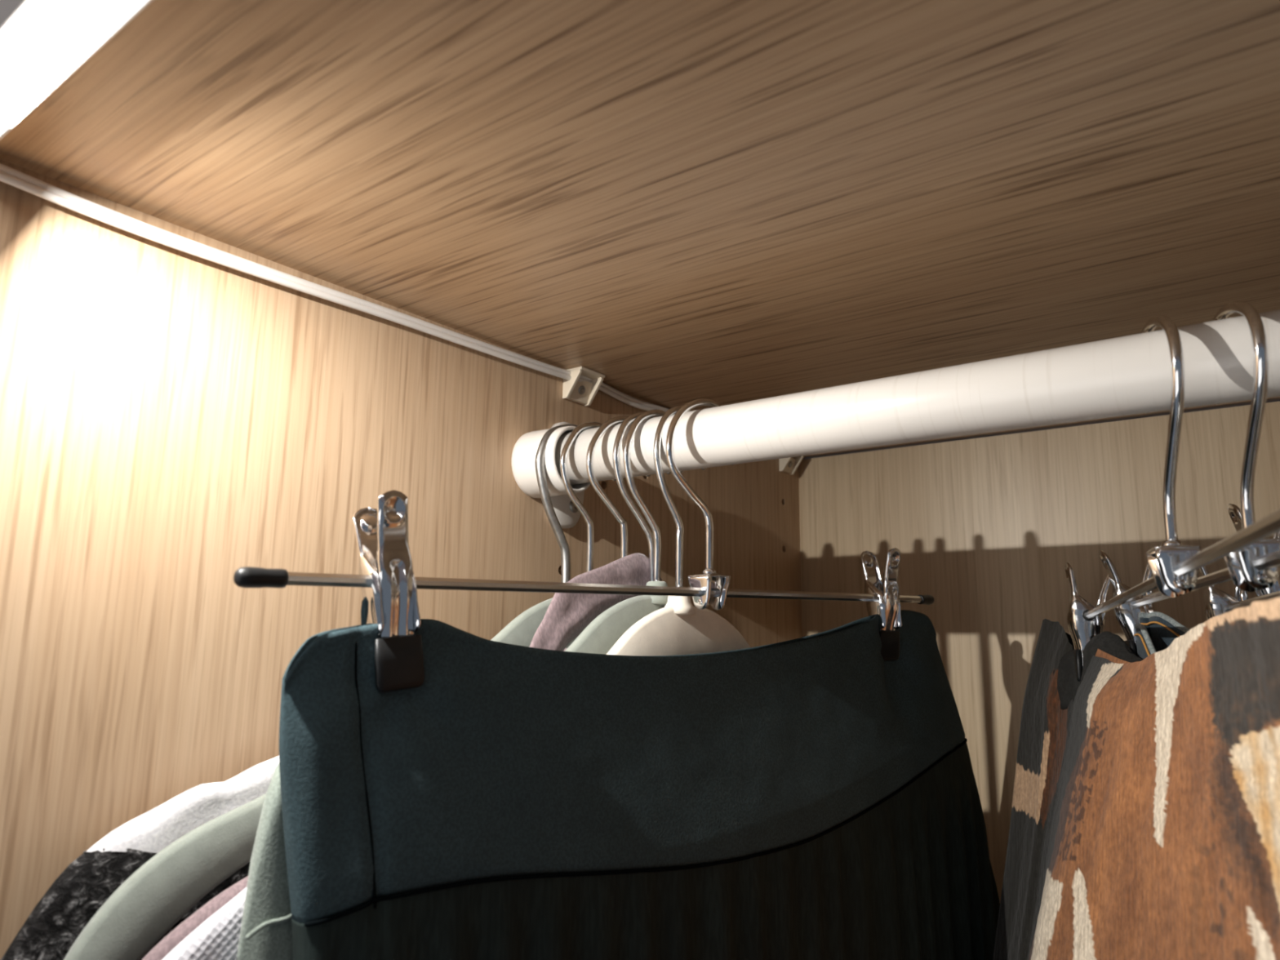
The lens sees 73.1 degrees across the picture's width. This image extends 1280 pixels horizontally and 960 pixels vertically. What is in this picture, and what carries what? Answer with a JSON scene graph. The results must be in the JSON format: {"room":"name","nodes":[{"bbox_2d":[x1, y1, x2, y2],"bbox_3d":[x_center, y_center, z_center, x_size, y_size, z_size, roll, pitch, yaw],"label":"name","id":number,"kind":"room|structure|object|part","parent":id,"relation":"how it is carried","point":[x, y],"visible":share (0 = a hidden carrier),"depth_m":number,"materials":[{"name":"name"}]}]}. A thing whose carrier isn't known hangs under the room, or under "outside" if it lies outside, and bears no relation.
{"room":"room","nodes":[
{"label":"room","id":0,"kind":"room"},
{"bbox_2d":[0,159,802,959],"bbox_3d":[-0.059,0.916,0.311,0.018,2.018,0.587,-7,-13,36],"label":"wall","id":1,"kind":"structure","parent":0,"point":[174,422],"depth_m":0.31,"materials":[{"name":"brown wood"}]},
{"bbox_2d":[511,422,591,528],"bbox_3d":[-0.038,-0.006,0.451,0.030,0.058,0.055,-7,-13,36],"label":"bracket","id":2,"kind":"object","parent":1,"relation":"attached to","point":[525,449],"visible":0.57,"depth_m":0.43,"materials":[{"name":"white plastic"}]},
{"bbox_2d":[511,426,591,497],"bbox_3d":[-0.044,-0.009,0.443,0.030,0.035,0.035,-7,-13,36],"label":"cup","id":3,"kind":"object","parent":2,"relation":"on","point":[525,449],"depth_m":0.43,"materials":[{"name":"white plastic"}]},
{"bbox_2d":[555,309,1279,484],"bbox_3d":[0.348,-0.058,0.156,0.993,0.027,0.027,-7,-13,36],"label":"rail","id":4,"kind":"object","parent":2,"relation":"attached to","point":[1127,375],"visible":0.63,"depth_m":0.31,"materials":[{"name":"white metal"}]},
{"bbox_2d":[63,422,616,959],"bbox_3d":[-0.025,0.079,0.415,0.014,0.220,0.426,-8,-14,40],"label":"hanger","id":5,"kind":"object","parent":4,"relation":"hanging from","point":[162,891],"visible":0.34,"depth_m":0.27,"materials":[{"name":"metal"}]},
{"bbox_2d":[535,423,577,582],"bbox_3d":[-0.037,0.089,0.422,0.014,0.240,0.434,-8,-13,39],"label":"hanger","id":6,"kind":"object","parent":4,"relation":"hanging from","point":[552,517],"visible":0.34,"depth_m":0.43,"materials":[{"name":"grey metal"}]},
{"bbox_2d":[0,755,279,959],"bbox_3d":[-0.041,0.382,0.369,0.014,0.592,0.524,-8,-13,39],"label":"shirt","id":7,"kind":"object","parent":6,"relation":"hanging from","point":[49,932],"visible":0.08,"depth_m":0.26,"materials":[{"name":"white fabric"}]},
{"bbox_2d":[233,398,934,693],"bbox_3d":[0.030,0.025,0.383,0.400,0.125,0.025,10,-14,-42],"label":"hanger","id":8,"kind":"object","parent":4,"relation":"hanging from","point":[386,578],"visible":0.96,"depth_m":0.28,"materials":[{"name":"metal"}]},
{"bbox_2d":[279,596,999,959],"bbox_3d":[0.068,0.390,0.355,0.478,0.672,0.050,10,-14,-42],"label":"skirt","id":9,"kind":"object","parent":8,"relation":"hanging from","point":[814,797],"visible":1,"depth_m":0.32,"materials":[{"name":"black fabric"}]},
{"bbox_3d":[0.069,0.427,0.351,0.473,0.597,0.049,11,-14,-43],"label":"panel","id":10,"kind":"part","parent":9,"relation":"part of","materials":[{"name":"black fabric"}]},
{"bbox_2d":[586,415,650,558],"bbox_3d":[-0.008,0.086,0.401,0.014,0.238,0.383,-9,-14,42],"label":"hanger","id":11,"kind":"object","parent":4,"relation":"hanging from","point":[589,457],"visible":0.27,"depth_m":0.41,"materials":[{"name":"metal"}]},
{"bbox_2d":[142,552,662,959],"bbox_3d":[-0.010,0.352,0.351,0.019,0.644,0.464,-9,-14,42],"label":"mauve top","id":12,"kind":"object","parent":11,"relation":"hanging from","point":[566,615],"visible":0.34,"depth_m":0.37,"materials":[{"name":"fabric"}]},
{"bbox_2d":[564,409,684,654],"bbox_3d":[0.007,0.075,0.391,0.014,0.222,0.366,-9,-14,43],"label":"hanger","id":13,"kind":"object","parent":4,"relation":"hanging from","point":[606,629],"visible":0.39,"depth_m":0.38,"materials":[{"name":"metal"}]},
{"bbox_2d":[162,887,246,959],"bbox_3d":[0.004,0.373,0.337,0.011,0.598,0.456,-9,-14,43],"label":"eyelet top","id":14,"kind":"object","parent":13,"relation":"hanging from","point":[217,938],"visible":0.04,"depth_m":0.24,"materials":[{"name":"white fabric"}]},
{"bbox_2d":[613,411,671,581],"bbox_3d":[0.001,0.086,0.394,0.014,0.240,0.358,-9,-14,43],"label":"hanger","id":15,"kind":"object","parent":4,"relation":"hanging from","point":[627,421],"visible":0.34,"depth_m":0.40,"materials":[{"name":"metal"}]},
{"bbox_2d":[606,405,750,656],"bbox_3d":[0.021,0.077,0.387,0.354,0.226,0.014,11,-14,-44],"label":"hanger","id":16,"kind":"object","parent":4,"relation":"hanging from","point":[678,628],"visible":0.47,"depth_m":0.39,"materials":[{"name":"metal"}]},
{"bbox_2d":[236,763,293,959],"bbox_3d":[0.013,0.374,0.329,0.364,0.592,0.012,11,-14,-44],"label":"shirt","id":17,"kind":"object","parent":16,"relation":"hanging from","point":[266,927],"visible":0.08,"depth_m":0.25,"materials":[{"name":"fabric"}]},
{"bbox_2d":[1065,315,1279,681],"bbox_3d":[0.172,0.009,0.279,0.024,0.128,0.381,-3,-11,19],"label":"hanger","id":18,"kind":"object","parent":4,"relation":"hanging from","point":[1174,566],"visible":0.98,"depth_m":0.27,"materials":[{"name":"metal"}]},
{"bbox_2d":[993,597,1279,959],"bbox_3d":[0.179,0.288,0.279,0.067,0.488,0.388,-2,-11,13],"label":"skirt","id":19,"kind":"object","parent":18,"relation":"hanging from","point":[1144,824],"visible":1,"depth_m":0.30,"materials":[{"name":"fabric"}]},
{"bbox_2d":[1099,301,1279,656],"bbox_3d":[0.187,0.004,0.267,0.026,0.122,0.380,-3,-11,19],"label":"hanger","id":20,"kind":"object","parent":4,"relation":"hanging from","point":[1255,566],"visible":0.68,"depth_m":0.26,"materials":[{"name":"metal"}]},
{"bbox_2d":[1133,611,1190,658],"bbox_3d":[0.196,0.317,0.217,0.023,0.571,0.359,-3,-11,17],"label":"jeans","id":21,"kind":"object","parent":20,"relation":"hanging from","point":[1164,628],"visible":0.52,"depth_m":0.41,"materials":[{"name":"fabric"}]},
{"bbox_3d":[0.190,0.321,0.220,0.008,0.563,0.356,-3,-11,17],"label":"panel","id":22,"kind":"part","parent":21,"relation":"part of","materials":[{"name":"fabric"}]},
{"bbox_3d":[0.199,0.310,0.217,0.019,0.555,0.358,-3,-11,17],"label":"panel","id":23,"kind":"part","parent":21,"relation":"part of","materials":[{"name":"fabric"}]},
{"bbox_2d":[1197,565,1279,620],"bbox_3d":[0.214,0.002,0.247,0.025,0.124,0.380,-3,-11,21],"label":"hanger","id":24,"kind":"object","parent":4,"relation":"hanging from","point":[1216,602],"visible":0.2,"depth_m":0.41,"materials":[{"name":"metal"}]},
{"bbox_2d":[1227,503,1279,596],"bbox_3d":[0.236,-0.011,0.233,0.025,0.102,0.380,-2,-11,17],"label":"hanger","id":25,"kind":"object","parent":4,"relation":"hanging from","point":[1234,512],"visible":0.23,"depth_m":0.40,"materials":[{"name":"metal"}]},
{"bbox_2d":[562,366,604,406],"bbox_3d":[-0.031,-0.052,0.481,0.014,0.016,0.020,-7,-13,36],"label":"bracket","id":26,"kind":"object","parent":1,"relation":"attached to","point":[584,393],"visible":1,"depth_m":0.48,"materials":[{"name":"beige plastic"}]},
{"bbox_2d":[778,455,804,475],"bbox_3d":[0.120,-0.014,0.679,0.014,0.016,0.019,-7,-13,36],"label":"bracket","id":27,"kind":"object","parent":1,"relation":"attached to","point":[789,465],"visible":0.68,"depth_m":0.68,"materials":[{"name":"beige plastic"}]},
{"bbox_2d":[0,0,1279,459],"bbox_3d":[0.358,-0.116,0.199,1.018,0.018,0.572,-7,-13,36],"label":"shelf","id":28,"kind":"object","parent":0,"point":[675,202],"depth_m":0.27,"materials":[{"name":"brown wood"}]},
{"bbox_2d":[0,0,153,140],"bbox_3d":[-0.090,-0.115,0.169,0.299,0.014,0.015,-7,-13,36],"label":"led light bar","id":29,"kind":"object","parent":28,"relation":"attached to","point":[43,42],"visible":1,"depth_m":0.21,"materials":[{"name":"white plastic"}]},
{"bbox_2d":[0,0,124,119],"bbox_3d":[-0.091,-0.112,0.168,0.292,0.001,0.012,-7,-13,36],"label":"diffuser","id":30,"kind":"object","parent":29,"relation":"attached to","point":[43,42],"depth_m":0.21,"materials":[{"name":"white plastic"}]},
{"bbox_2d":[0,163,792,457],"bbox_3d":[-0.042,-0.057,0.472,0.005,0.011,0.542,-7,-13,36],"label":"power cable","id":31,"kind":"object","parent":28,"relation":"attached to","point":[9,175],"visible":0.8,"depth_m":0.33,"materials":[{"name":"white plastic"}]},
{"bbox_2d":[798,401,1279,902],"bbox_3d":[0.515,0.919,0.235,1.010,1.998,0.008,-7,-13,36],"label":"wall","id":32,"kind":"structure","parent":0,"point":[988,528],"depth_m":0.59,"materials":[{"name":"brown wood"}]}
]}

